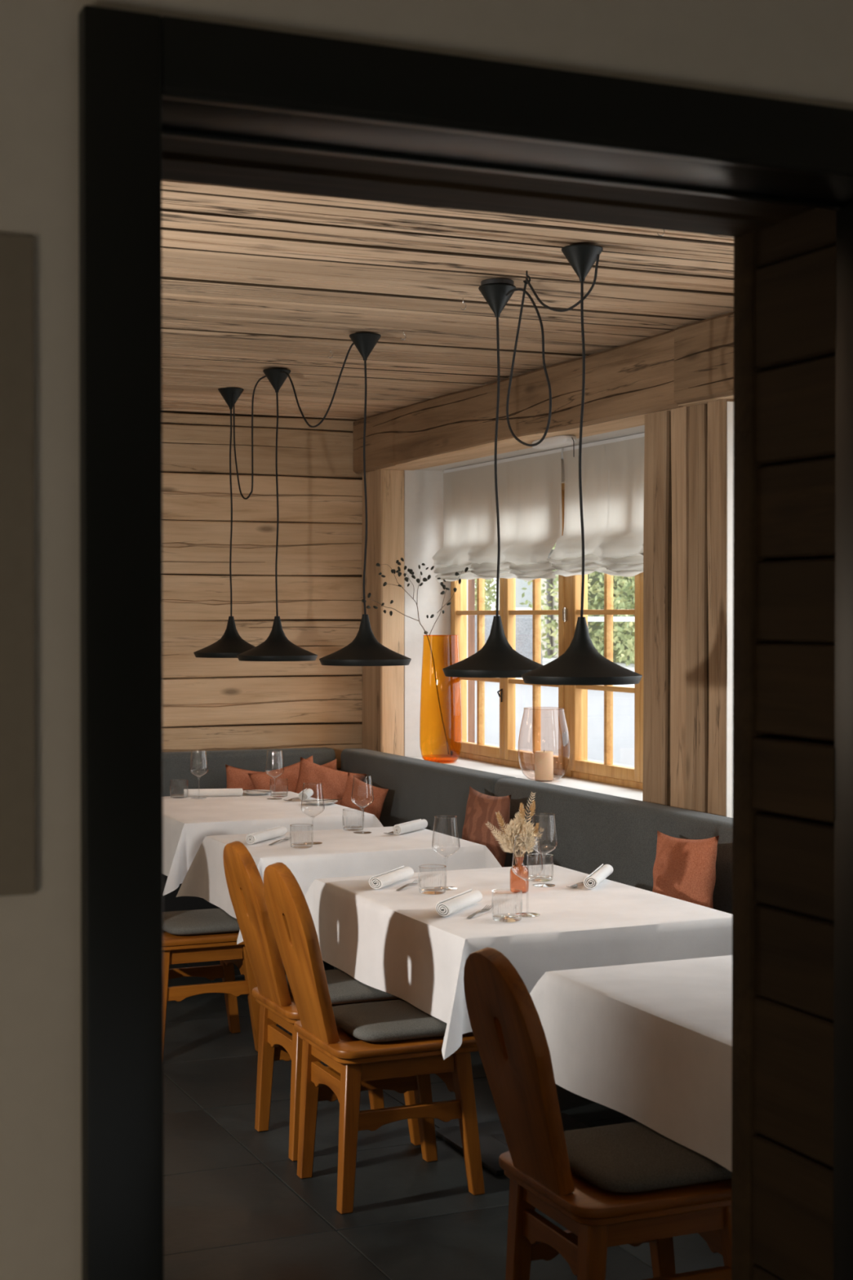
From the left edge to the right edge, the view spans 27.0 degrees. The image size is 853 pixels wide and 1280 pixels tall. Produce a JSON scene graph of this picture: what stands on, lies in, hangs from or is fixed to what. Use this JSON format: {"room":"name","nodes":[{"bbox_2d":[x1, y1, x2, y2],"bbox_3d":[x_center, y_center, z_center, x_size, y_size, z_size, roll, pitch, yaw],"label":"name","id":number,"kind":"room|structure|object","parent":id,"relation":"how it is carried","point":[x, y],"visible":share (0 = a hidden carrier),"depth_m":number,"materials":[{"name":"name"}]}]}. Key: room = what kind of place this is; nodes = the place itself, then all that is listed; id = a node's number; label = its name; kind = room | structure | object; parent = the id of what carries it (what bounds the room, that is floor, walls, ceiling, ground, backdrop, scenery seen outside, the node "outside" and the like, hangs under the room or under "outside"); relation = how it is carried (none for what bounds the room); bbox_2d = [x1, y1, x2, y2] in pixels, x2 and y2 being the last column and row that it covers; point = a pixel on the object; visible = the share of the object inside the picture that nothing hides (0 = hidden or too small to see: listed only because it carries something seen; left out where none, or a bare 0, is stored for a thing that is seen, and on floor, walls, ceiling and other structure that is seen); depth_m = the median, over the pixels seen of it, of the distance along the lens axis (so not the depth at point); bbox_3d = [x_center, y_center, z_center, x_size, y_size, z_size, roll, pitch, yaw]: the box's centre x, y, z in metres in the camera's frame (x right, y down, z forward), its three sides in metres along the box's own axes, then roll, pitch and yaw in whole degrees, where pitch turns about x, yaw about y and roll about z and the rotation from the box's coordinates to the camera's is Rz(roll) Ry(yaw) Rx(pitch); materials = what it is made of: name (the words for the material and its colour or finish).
{"room":"restaurant hallway","nodes":[
{"label":"restaurant hallway","id":0,"kind":"room"},
{"bbox_2d":[162,410,362,770],"bbox_3d":[-2.985,0.133,8.956,6.800,3.000,0.253,0,1,-23],"label":"wall","id":1,"kind":"structure","parent":0,"point":[209,704],"depth_m":9.71,"materials":[{"name":"brown wood"}]},
{"bbox_2d":[0,0,852,1279],"bbox_3d":[-0.123,0.173,2.084,6.820,2.900,0.370,0,1,-23],"label":"wall","id":2,"kind":"structure","parent":0,"point":[793,51],"depth_m":2.16,"materials":[{"name":"paint"}]},
{"bbox_2d":[0,233,35,896],"bbox_3d":[-0.719,-0.071,1.617,0.720,0.650,0.007,0,1,-23],"label":"wall panel","id":3,"kind":"object","parent":2,"relation":"attached to","point":[17,526],"visible":1,"depth_m":1.75,"materials":[{"name":"grey fabric"}]},
{"bbox_2d":[78,4,852,1279],"bbox_3d":[0.132,0.496,2.057,1.093,2.254,0.162,0,1,-23],"label":"door frame","id":4,"kind":"structure","parent":2,"relation":"in","point":[144,78],"depth_m":1.79,"materials":[{"name":"black paint"}]},
{"bbox_2d":[163,960,724,1279],"bbox_3d":[-0.891,1.673,3.987,6.700,0.150,11.188,0,1,-23],"label":"floor","id":5,"kind":"structure","parent":0,"point":[237,1206],"depth_m":5.11,"materials":[{"name":"tile"}]},
{"bbox_2d":[163,907,260,1052],"bbox_3d":[-0.940,1.083,6.796,0.590,0.956,0.430,0,1,-23],"label":"carved chair","id":6,"kind":"object","parent":5,"relation":"on","point":[196,935],"visible":0.52,"depth_m":6.69,"materials":[{"name":"brown wood"}]},
{"bbox_2d":[163,907,239,935],"bbox_3d":[-0.851,1.081,6.834,0.376,0.046,0.384,0,1,-23],"label":"seat cushion","id":7,"kind":"object","parent":6,"relation":"on","point":[208,922],"depth_m":6.69,"materials":[{"name":"grey fabric"}]},
{"bbox_2d":[182,960,286,980],"bbox_3d":[-0.865,1.162,8.357,0.870,0.758,1.135,0,1,-23],"label":"pedestal table","id":8,"kind":"object","parent":5,"relation":"on","point":[237,975],"visible":0.16,"depth_m":8.33,"materials":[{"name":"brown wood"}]},
{"bbox_2d":[163,791,383,895],"bbox_3d":[-0.873,0.918,8.372,1.172,0.281,1.555,0,1,-23],"label":"tablecloth","id":9,"kind":"object","parent":8,"relation":"on","point":[187,821],"visible":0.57,"depth_m":7.91,"materials":[{"name":"white fabric"}]},
{"bbox_2d":[169,779,187,798],"bbox_3d":[-1.214,0.730,8.717,0.091,0.086,0.091,0,1,-23],"label":"tumbler","id":10,"kind":"object","parent":9,"relation":"on","point":[171,795],"visible":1,"depth_m":8.70,"materials":[{"name":"clear glass"}]},
{"bbox_2d":[189,749,208,799],"bbox_3d":[-1.112,0.655,8.685,0.092,0.235,0.092,0,1,0],"label":"wine glass","id":11,"kind":"object","parent":9,"relation":"on","point":[193,749],"visible":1,"depth_m":8.67,"materials":[{"name":"clear glass"}]},
{"bbox_2d":[189,750,208,777],"bbox_3d":[-1.112,0.604,8.684,0.092,0.130,0.092,0,1,0],"label":"bowl","id":12,"kind":"object","parent":11,"relation":"on","point":[191,750],"depth_m":8.67,"materials":[{"name":"clear glass"}]},
{"bbox_2d":[183,788,243,796],"bbox_3d":[-1.050,0.751,8.768,0.291,0.038,0.039,0,1,-7],"label":"rolled napkin","id":13,"kind":"object","parent":9,"relation":"on","point":[203,792],"visible":1,"depth_m":8.75,"materials":[{"name":"white fabric"}]},
{"bbox_2d":[243,789,273,795],"bbox_3d":[-0.845,0.763,8.874,0.160,0.016,0.160,0,1,-23],"label":"plate","id":14,"kind":"object","parent":9,"relation":"on","point":[247,792],"visible":0.96,"depth_m":8.90,"materials":[{"name":"white ceramic"}]},
{"bbox_2d":[265,750,284,799],"bbox_3d":[-0.739,0.656,8.653,0.092,0.235,0.092,-1,1,-42],"label":"wine glass","id":15,"kind":"object","parent":9,"relation":"on","point":[272,798],"visible":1,"depth_m":8.64,"materials":[{"name":"clear glass"}]},
{"bbox_2d":[265,751,284,777],"bbox_3d":[-0.739,0.604,8.652,0.092,0.130,0.092,-1,1,-42],"label":"bowl","id":16,"kind":"object","parent":15,"relation":"on","point":[267,751],"depth_m":8.64,"materials":[{"name":"clear glass"}]},
{"bbox_2d":[270,777,288,797],"bbox_3d":[-0.728,0.729,8.767,0.091,0.086,0.091,0,1,-23],"label":"tumbler","id":17,"kind":"object","parent":9,"relation":"on","point":[278,793],"visible":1,"depth_m":8.78,"materials":[{"name":"clear glass"}]},
{"bbox_2d":[298,787,313,800],"bbox_3d":[-0.586,0.750,8.649,0.045,0.040,0.214,0,1,4],"label":"rolled napkin","id":18,"kind":"object","parent":9,"relation":"on","point":[308,793],"visible":1,"depth_m":8.58,"materials":[{"name":"white fabric"}]},
{"bbox_2d":[304,799,337,804],"bbox_3d":[-0.499,0.769,8.414,0.160,0.016,0.160,0,1,-23],"label":"plate","id":19,"kind":"object","parent":9,"relation":"on","point":[326,802],"visible":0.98,"depth_m":8.44,"materials":[{"name":"white ceramic"}]},
{"bbox_2d":[302,798,342,801],"bbox_3d":[-0.488,0.758,8.419,0.215,0.002,0.014,0,1,-33],"label":"butter knife","id":20,"kind":"object","parent":19,"relation":"on","point":[341,798],"visible":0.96,"depth_m":8.41,"materials":[{"name":"grey metal"}]},
{"bbox_2d":[163,746,335,911],"bbox_3d":[-1.341,1.065,9.171,2.000,0.930,0.640,0,1,-23],"label":"upholstered bench","id":21,"kind":"object","parent":5,"relation":"on","point":[176,768],"visible":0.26,"depth_m":9.44,"materials":[{"name":"grey fabric"}]},
{"bbox_2d":[225,764,262,793],"bbox_3d":[-0.907,0.855,9.400,0.409,0.403,0.126,0,1,-28],"label":"cushion","id":22,"kind":"object","parent":21,"relation":"on","point":[237,778],"visible":0.2,"depth_m":9.36,"materials":[{"name":"orange fabric"}]},
{"bbox_2d":[248,755,313,792],"bbox_3d":[-0.720,0.828,9.343,0.438,0.433,0.127,0,1,-5],"label":"cushion","id":23,"kind":"object","parent":21,"relation":"on","point":[260,780],"visible":0.28,"depth_m":9.31,"materials":[{"name":"orange fabric"}]},
{"bbox_2d":[276,966,338,1035],"bbox_3d":[-0.333,1.179,7.072,0.910,0.758,0.705,0,1,-23],"label":"pedestal table","id":24,"kind":"object","parent":5,"relation":"on","point":[335,967],"visible":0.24,"depth_m":7.04,"materials":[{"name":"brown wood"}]},
{"bbox_2d":[176,826,502,944],"bbox_3d":[-0.341,0.935,7.088,1.212,0.281,1.125,0,1,-23],"label":"tablecloth","id":25,"kind":"object","parent":24,"relation":"on","point":[341,853],"visible":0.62,"depth_m":6.88,"materials":[{"name":"white fabric"}]},
{"bbox_2d":[245,826,287,844],"bbox_3d":[-0.634,0.773,7.045,0.043,0.038,0.303,0,1,20],"label":"rolled napkin","id":26,"kind":"object","parent":25,"relation":"on","point":[278,831],"visible":1,"depth_m":7.01,"materials":[{"name":"white fabric"}]},
{"bbox_2d":[268,836,291,844],"bbox_3d":[-0.578,0.789,6.987,0.024,0.010,0.190,0,1,19],"label":"fork","id":27,"kind":"object","parent":25,"relation":"on","point":[272,843],"visible":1,"depth_m":6.98,"materials":[{"name":"grey metal"}]},
{"bbox_2d":[289,823,312,848],"bbox_3d":[-0.481,0.754,6.836,0.091,0.086,0.091,0,1,-23],"label":"tumbler","id":28,"kind":"object","parent":25,"relation":"on","point":[301,846],"visible":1,"depth_m":6.83,"materials":[{"name":"clear glass"}]},
{"bbox_2d":[301,782,324,844],"bbox_3d":[-0.446,0.678,6.955,0.092,0.235,0.092,0,1,29],"label":"wine glass","id":29,"kind":"object","parent":25,"relation":"on","point":[312,842],"visible":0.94,"depth_m":6.94,"materials":[{"name":"clear glass"}]},
{"bbox_2d":[301,785,324,817],"bbox_3d":[-0.446,0.627,6.954,0.092,0.130,0.092,0,1,29],"label":"bowl","id":30,"kind":"object","parent":29,"relation":"on","point":[303,785],"depth_m":6.94,"materials":[{"name":"clear glass"}]},
{"bbox_2d":[342,808,364,831],"bbox_3d":[-0.305,0.747,7.392,0.091,0.086,0.091,0,1,-23],"label":"tumbler","id":31,"kind":"object","parent":25,"relation":"on","point":[346,829],"visible":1,"depth_m":7.39,"materials":[{"name":"clear glass"}]},
{"bbox_2d":[351,774,373,833],"bbox_3d":[-0.263,0.673,7.297,0.092,0.235,0.092,0,1,-3],"label":"wine glass","id":32,"kind":"object","parent":25,"relation":"on","point":[359,832],"visible":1,"depth_m":7.29,"materials":[{"name":"clear glass"}]},
{"bbox_2d":[351,775,373,807],"bbox_3d":[-0.263,0.622,7.296,0.092,0.130,0.092,0,1,-3],"label":"bowl","id":33,"kind":"object","parent":32,"relation":"on","point":[353,775],"depth_m":7.29,"materials":[{"name":"clear glass"}]},
{"bbox_2d":[392,818,427,835],"bbox_3d":[-0.067,0.769,7.319,0.041,0.040,0.251,0,1,26],"label":"rolled napkin","id":34,"kind":"object","parent":25,"relation":"on","point":[406,827],"visible":1,"depth_m":7.29,"materials":[{"name":"white fabric"}]},
{"bbox_2d":[222,840,421,1161],"bbox_3d":[-0.338,1.099,5.607,0.590,0.956,0.430,0,1,-23],"label":"carved chair","id":35,"kind":"object","parent":5,"relation":"on","point":[245,884],"visible":0.4,"depth_m":5.50,"materials":[{"name":"brown wood"}]},
{"bbox_2d":[285,968,399,1004],"bbox_3d":[-0.248,1.097,5.646,0.376,0.046,0.384,0,1,-23],"label":"seat cushion","id":36,"kind":"object","parent":35,"relation":"on","point":[344,989],"depth_m":5.49,"materials":[{"name":"grey fabric"}]},
{"bbox_2d":[263,862,484,1214],"bbox_3d":[-0.167,1.105,5.131,0.590,0.956,0.430,0,1,-23],"label":"carved chair","id":37,"kind":"object","parent":5,"relation":"on","point":[393,1045],"visible":0.87,"depth_m":5.02,"materials":[{"name":"brown wood"}]},
{"bbox_2d":[332,999,469,1041],"bbox_3d":[-0.078,1.103,5.169,0.376,0.046,0.384,0,1,-23],"label":"seat cushion","id":38,"kind":"object","parent":37,"relation":"on","point":[392,1020],"depth_m":5.05,"materials":[{"name":"grey fabric"}]},
{"bbox_2d":[340,748,515,839],"bbox_3d":[-0.248,1.070,8.757,0.640,0.930,1.945,0,1,-23],"label":"upholstered bench","id":39,"kind":"object","parent":5,"relation":"on","point":[418,788],"visible":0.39,"depth_m":8.69,"materials":[{"name":"grey fabric"}]},
{"bbox_2d":[320,759,337,769],"bbox_3d":[-0.610,0.840,9.533,0.403,0.400,0.111,0,1,0],"label":"cushion","id":40,"kind":"object","parent":39,"relation":"on","point":[332,764],"visible":0.02,"depth_m":9.55,"materials":[{"name":"orange fabric"}]},
{"bbox_2d":[294,756,366,805],"bbox_3d":[-0.531,0.827,9.256,0.423,0.432,0.136,0,1,15],"label":"cushion","id":41,"kind":"object","parent":39,"relation":"on","point":[333,781],"visible":0.42,"depth_m":9.23,"materials":[{"name":"orange fabric"}]},
{"bbox_2d":[341,772,388,820],"bbox_3d":[-0.334,0.864,9.003,0.126,0.374,0.364,-1,1,-34],"label":"cushion","id":42,"kind":"object","parent":39,"relation":"on","point":[362,794],"visible":0.52,"depth_m":8.95,"materials":[{"name":"orange fabric"}]},
{"bbox_2d":[435,1112,589,1175],"bbox_3d":[0.281,1.197,5.658,0.900,0.758,1.220,0,1,-23],"label":"pedestal table","id":43,"kind":"object","parent":5,"relation":"on","point":[493,1143],"visible":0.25,"depth_m":5.57,"materials":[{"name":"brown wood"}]},
{"bbox_2d":[304,864,732,1059],"bbox_3d":[0.273,0.953,5.673,1.202,0.281,1.640,0,1,-23],"label":"tablecloth","id":44,"kind":"object","parent":43,"relation":"on","point":[390,940],"visible":0.74,"depth_m":5.28,"materials":[{"name":"white fabric"}]},
{"bbox_2d":[368,865,413,888],"bbox_3d":[-0.116,0.786,5.891,0.047,0.039,0.282,0,1,21],"label":"rolled napkin","id":45,"kind":"object","parent":44,"relation":"on","point":[386,878],"visible":1,"depth_m":5.85,"materials":[{"name":"white fabric"}]},
{"bbox_2d":[395,879,420,890],"bbox_3d":[-0.061,0.804,5.835,0.024,0.010,0.190,0,1,21],"label":"fork","id":46,"kind":"object","parent":44,"relation":"on","point":[412,882],"visible":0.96,"depth_m":5.83,"materials":[{"name":"grey metal"}]},
{"bbox_2d":[418,864,446,894],"bbox_3d":[0.019,0.769,5.708,0.091,0.086,0.091,0,1,-23],"label":"tumbler","id":47,"kind":"object","parent":44,"relation":"on","point":[421,888],"visible":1,"depth_m":5.70,"materials":[{"name":"clear glass"}]},
{"bbox_2d":[431,816,459,890],"bbox_3d":[0.063,0.693,5.800,0.092,0.235,0.092,0,1,-23],"label":"wine glass","id":48,"kind":"object","parent":44,"relation":"on","point":[446,887],"visible":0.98,"depth_m":5.79,"materials":[{"name":"clear glass"}]},
{"bbox_2d":[431,817,459,857],"bbox_3d":[0.063,0.642,5.799,0.092,0.130,0.092,0,1,-23],"label":"bowl","id":49,"kind":"object","parent":48,"relation":"on","point":[436,817],"depth_m":5.79,"materials":[{"name":"clear glass"}]},
{"bbox_2d":[435,888,482,915],"bbox_3d":[0.099,0.793,5.373,0.046,0.041,0.287,0,1,22],"label":"rolled napkin","id":50,"kind":"object","parent":44,"relation":"on","point":[448,906],"visible":1,"depth_m":5.33,"materials":[{"name":"white fabric"}]},
{"bbox_2d":[466,905,493,918],"bbox_3d":[0.157,0.811,5.307,0.024,0.010,0.190,0,1,22],"label":"fork","id":51,"kind":"object","parent":44,"relation":"on","point":[478,911],"visible":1,"depth_m":5.30,"materials":[{"name":"grey metal"}]},
{"bbox_2d":[491,888,522,922],"bbox_3d":[0.235,0.776,5.193,0.091,0.086,0.091,0,1,-23],"label":"tumbler","id":52,"kind":"object","parent":44,"relation":"on","point":[504,918],"visible":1,"depth_m":5.19,"materials":[{"name":"clear glass"}]},
{"bbox_2d":[510,856,528,893],"bbox_3d":[0.299,0.755,5.725,0.061,0.114,0.061,0,1,-23],"label":"bottle vase","id":53,"kind":"object","parent":44,"relation":"on","point":[523,856],"visible":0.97,"depth_m":5.72,"materials":[{"name":"orange glass"}]},
{"bbox_2d":[485,791,544,879],"bbox_3d":[0.285,0.629,5.723,0.183,0.286,0.093,0,1,13],"label":"bouquet","id":54,"kind":"object","parent":53,"relation":"in","point":[513,828],"visible":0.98,"depth_m":5.71,"materials":[{"name":"plant"}]},
{"bbox_2d":[511,834,542,916],"bbox_3d":[0.300,0.700,5.285,0.092,0.235,0.092,0,1,19],"label":"wine glass","id":55,"kind":"object","parent":44,"relation":"on","point":[522,914],"visible":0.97,"depth_m":5.28,"materials":[{"name":"clear glass"}]},
{"bbox_2d":[511,836,542,880],"bbox_3d":[0.300,0.648,5.284,0.092,0.130,0.092,0,1,19],"label":"bowl","id":56,"kind":"object","parent":55,"relation":"on","point":[515,837],"depth_m":5.27,"materials":[{"name":"clear glass"}]},
{"bbox_2d":[527,853,553,881],"bbox_3d":[0.383,0.766,5.979,0.091,0.086,0.091,0,1,-23],"label":"tumbler","id":57,"kind":"object","parent":44,"relation":"on","point":[550,876],"visible":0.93,"depth_m":5.98,"materials":[{"name":"clear glass"}]},
{"bbox_2d":[532,813,557,887],"bbox_3d":[0.387,0.692,5.865,0.092,0.235,0.092,0,1,-15],"label":"wine glass","id":58,"kind":"object","parent":44,"relation":"on","point":[540,885],"visible":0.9,"depth_m":5.86,"materials":[{"name":"clear glass"}]},
{"bbox_2d":[532,814,557,854],"bbox_3d":[0.387,0.641,5.865,0.092,0.130,0.092,0,1,-15],"label":"bowl","id":59,"kind":"object","parent":58,"relation":"on","point":[536,815],"depth_m":5.85,"materials":[{"name":"clear glass"}]},
{"bbox_2d":[567,881,583,888],"bbox_3d":[0.503,0.804,5.858,0.024,0.010,0.190,0,1,25],"label":"fork","id":60,"kind":"object","parent":44,"relation":"on","point":[576,884],"visible":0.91,"depth_m":5.82,"materials":[{"name":"grey metal"}]},
{"bbox_2d":[583,863,613,888],"bbox_3d":[0.573,0.786,5.921,0.047,0.039,0.320,0,1,15],"label":"rolled napkin","id":61,"kind":"object","parent":44,"relation":"on","point":[593,880],"visible":1,"depth_m":5.85,"materials":[{"name":"white fabric"}]},
{"bbox_2d":[463,946,732,1279],"bbox_3d":[0.383,1.122,3.833,0.590,0.956,0.430,0,1,-23],"label":"carved chair","id":62,"kind":"object","parent":5,"relation":"on","point":[631,1184],"visible":0.89,"depth_m":3.72,"materials":[{"name":"brown wood"}]},
{"bbox_2d":[564,1121,732,1192],"bbox_3d":[0.472,1.120,3.871,0.376,0.046,0.384,0,1,-23],"label":"seat cushion","id":63,"kind":"object","parent":62,"relation":"on","point":[633,1157],"depth_m":3.75,"materials":[{"name":"grey fabric"}]},
{"bbox_2d":[494,777,733,914],"bbox_3d":[0.880,1.105,6.137,0.640,0.930,3.750,0,1,-23],"label":"upholstered bench","id":64,"kind":"object","parent":5,"relation":"on","point":[594,829],"visible":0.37,"depth_m":6.97,"materials":[{"name":"grey fabric"}]},
{"bbox_2d":[462,786,511,866],"bbox_3d":[0.250,0.859,7.676,0.154,0.421,0.426,0,1,-13],"label":"cushion","id":65,"kind":"object","parent":64,"relation":"on","point":[481,808],"visible":0.53,"depth_m":7.59,"materials":[{"name":"fabric"}]},
{"bbox_2d":[652,830,719,908],"bbox_3d":[0.891,0.875,6.183,0.134,0.432,0.435,0,1,-24],"label":"cushion","id":66,"kind":"object","parent":64,"relation":"on","point":[684,869],"visible":0.57,"depth_m":6.10,"materials":[{"name":"orange fabric"}]},
{"bbox_3d":[0.957,1.218,4.090,0.900,0.758,1.205,0,1,-23],"label":"pedestal table","id":67,"kind":"object","parent":5,"relation":"on","visible":0},
{"bbox_2d":[529,955,732,1172],"bbox_3d":[0.949,0.974,4.105,1.202,0.281,1.625,0,1,-23],"label":"tablecloth","id":68,"kind":"object","parent":67,"relation":"on","point":[650,1043],"visible":0.42,"depth_m":4.08,"materials":[{"name":"white fabric"}]},
{"bbox_2d":[161,180,733,419],"bbox_3d":[-1.576,-1.243,5.539,6.700,0.160,7.450,0,1,-23],"label":"ceiling","id":69,"kind":"structure","parent":0,"point":[254,281],"depth_m":6.07,"materials":[{"name":"brown wood"}]},
{"bbox_2d":[193,375,266,657],"bbox_3d":[-0.851,-0.559,8.340,0.360,1.289,0.808,0,1,-23],"label":"pendant lamp","id":70,"kind":"object","parent":69,"relation":"hanging from","point":[230,644],"visible":0.91,"depth_m":8.49,"materials":[{"name":"black metal"}]},
{"bbox_2d":[236,342,354,661],"bbox_3d":[-0.501,-0.548,7.527,0.360,1.289,1.189,0,1,-23],"label":"pendant lamp","id":71,"kind":"object","parent":69,"relation":"hanging from","point":[277,647],"visible":0.98,"depth_m":7.85,"materials":[{"name":"black metal"}]},
{"bbox_2d":[319,333,411,666],"bbox_3d":[-0.239,-0.544,6.919,0.360,1.282,0.360,0,1,-23],"label":"pendant lamp","id":72,"kind":"object","parent":69,"relation":"hanging from","point":[365,650],"visible":1,"depth_m":6.87,"materials":[{"name":"black metal"}]},
{"bbox_2d":[442,278,551,677],"bbox_3d":[0.227,-0.526,5.757,0.360,1.291,0.498,0,1,4],"label":"pendant lamp","id":73,"kind":"object","parent":69,"relation":"hanging from","point":[497,658],"visible":1,"depth_m":5.77,"materials":[{"name":"black metal"}]},
{"bbox_2d":[523,270,530,284],"bbox_3d":[0.319,-1.153,5.654,0.025,0.043,0.006,0,1,-1],"label":"ceiling hook","id":74,"kind":"object","parent":69,"relation":"attached to","point":[526,275],"visible":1,"depth_m":5.65,"materials":[{"name":"black metal"}]},
{"bbox_2d":[352,311,733,473],"bbox_3d":[0.973,-1.040,6.999,0.265,0.301,6.440,0,1,-23],"label":"ceiling beam","id":75,"kind":"structure","parent":69,"relation":"attached to","point":[692,364],"depth_m":7.63,"materials":[{"name":"brown wood"}]},
{"bbox_2d":[532,435,577,457],"bbox_3d":[0.577,-0.859,7.978,0.090,0.104,0.362,0,1,-23],"label":"ceiling sensor","id":76,"kind":"object","parent":75,"relation":"attached to","point":[555,442],"visible":0.94,"depth_m":7.89,"materials":[{"name":"white plastic"}]},
{"bbox_2d":[521,244,642,684],"bbox_3d":[0.470,-0.519,5.373,0.360,1.292,0.525,0,1,5],"label":"pendant lamp","id":77,"kind":"object","parent":69,"relation":"hanging from","point":[581,664],"visible":1,"depth_m":5.24,"materials":[{"name":"black metal"}]},
{"bbox_2d":[404,399,733,817],"bbox_3d":[1.249,0.161,6.801,0.567,3.000,7.300,0,1,-23],"label":"wall","id":78,"kind":"structure","parent":0,"point":[689,456],"depth_m":6.94,"materials":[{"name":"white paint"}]},
{"bbox_2d":[362,469,404,755],"bbox_3d":[-0.241,-0.104,9.831,0.142,1.650,0.293,0,1,-23],"label":"wooden post","id":79,"kind":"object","parent":78,"relation":"attached to","point":[383,686],"depth_m":9.71,"materials":[{"name":"brown wood"}]},
{"bbox_2d":[419,635,462,762],"bbox_3d":[0.075,0.310,9.412,0.223,0.672,0.223,0,1,-23],"label":"glass vase","id":80,"kind":"object","parent":78,"relation":"on","point":[428,756],"visible":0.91,"depth_m":9.41,"materials":[{"name":"orange glass"}]},
{"bbox_2d":[361,557,468,754],"bbox_3d":[-0.079,0.088,9.271,0.563,1.038,0.232,0,1,-9],"label":"branch","id":81,"kind":"object","parent":80,"relation":"in","point":[393,571],"visible":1,"depth_m":9.33,"materials":[{"name":"brown plant"}]},
{"bbox_2d":[518,706,570,781],"bbox_3d":[0.551,0.488,8.334,0.245,0.339,0.245,0,1,-23],"label":"hurricane lantern","id":82,"kind":"object","parent":78,"relation":"on","point":[526,707],"visible":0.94,"depth_m":8.32,"materials":[{"name":"clear glass"}]},
{"bbox_2d":[534,749,553,780],"bbox_3d":[0.551,0.585,8.335,0.087,0.142,0.087,0,1,-23],"label":"pillar candle","id":83,"kind":"object","parent":82,"relation":"in","point":[544,760],"visible":1,"depth_m":8.30,"materials":[{"name":"beige wax"}]},
{"bbox_2d":[450,483,643,789],"bbox_3d":[0.706,-0.052,8.557,0.124,1.420,2.790,0,1,-23],"label":"window","id":84,"kind":"structure","parent":78,"relation":"in","point":[574,698],"depth_m":8.62,"materials":[{"name":"brown wood"}]},
{"bbox_2d":[431,448,563,582],"bbox_3d":[0.314,-0.605,9.060,0.171,0.628,1.397,0,1,-23],"label":"blind","id":85,"kind":"object","parent":84,"relation":"attached to","point":[529,486],"visible":0.94,"depth_m":8.99,"materials":[{"name":"fabric"}]},
{"bbox_2d":[547,432,644,577],"bbox_3d":[0.846,-0.585,7.828,0.167,0.635,1.275,0,1,-23],"label":"blind","id":86,"kind":"object","parent":84,"relation":"attached to","point":[612,470],"visible":0.62,"depth_m":8.03,"materials":[{"name":"fabric"}]},
{"label":"outside","id":87,"kind":"structure","parent":0,"visible":0},
{"bbox_3d":[9.466,1.178,34.037,35.700,0.450,65.000,0,1,-23],"label":"ground","id":88,"kind":"structure","parent":87,"visible":0},
{"bbox_2d":[467,578,475,742],"bbox_3d":[0.281,-0.057,11.989,0.120,2.600,0.120,0,1,-23],"label":"porch post","id":89,"kind":"object","parent":88,"relation":"on","point":[471,583],"visible":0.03,"depth_m":11.96,"materials":[{"name":"white metal"}]},
{"bbox_2d":[475,677,634,767],"bbox_3d":[0.154,0.743,20.765,0.380,0.770,30.000,0,1,-23],"label":"wall","id":90,"kind":"structure","parent":88,"relation":"on","point":[623,702],"depth_m":17.75,"materials":[{"name":"grey paint"}]},
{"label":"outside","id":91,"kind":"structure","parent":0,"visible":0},
{"bbox_2d":[542,656,635,671],"bbox_3d":[5.559,0.677,30.714,17.500,0.740,44.000,0,1,-23],"label":"ground","id":92,"kind":"structure","parent":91,"point":[545,660],"depth_m":26.62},
{"bbox_2d":[475,578,496,610],"bbox_3d":[0.146,-1.551,37.286,4.285,5.639,7.220,0,1,-23],"label":"bush","id":93,"kind":"object","parent":92,"relation":"on","point":[489,593],"visible":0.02,"depth_m":36.44,"materials":[{"name":"green plant"}]},
{"bbox_2d":[475,614,542,664],"bbox_3d":[0.670,0.042,21.958,0.996,0.760,1.496,0,1,-23],"label":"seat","id":94,"kind":"object","parent":92,"relation":"on","point":[523,622],"visible":0.09,"depth_m":21.38,"materials":[{"name":"grey"}]},
{"bbox_2d":[498,549,558,657],"bbox_3d":[4.830,-3.221,32.091,6.110,7.000,4.200,0,1,-23],"label":"house","id":95,"kind":"structure","parent":92,"relation":"on","point":[520,584],"depth_m":31.11,"materials":[{"name":"grey"}]},
{"bbox_2d":[519,543,635,666],"bbox_3d":[3.746,-1.751,25.657,2.509,4.254,6.319,0,1,-23],"label":"foliage","id":96,"kind":"object","parent":92,"relation":"on","point":[624,588],"visible":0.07,"depth_m":27.16,"materials":[{"name":"green plant"}]},
{"bbox_2d":[587,616,635,629],"bbox_3d":[2.021,0.106,18.948,0.900,0.710,1.900,0,1,2],"label":"garden table","id":97,"kind":"object","parent":92,"relation":"on","point":[589,618],"visible":0.06,"depth_m":18.00,"materials":[{"name":"white metal"}]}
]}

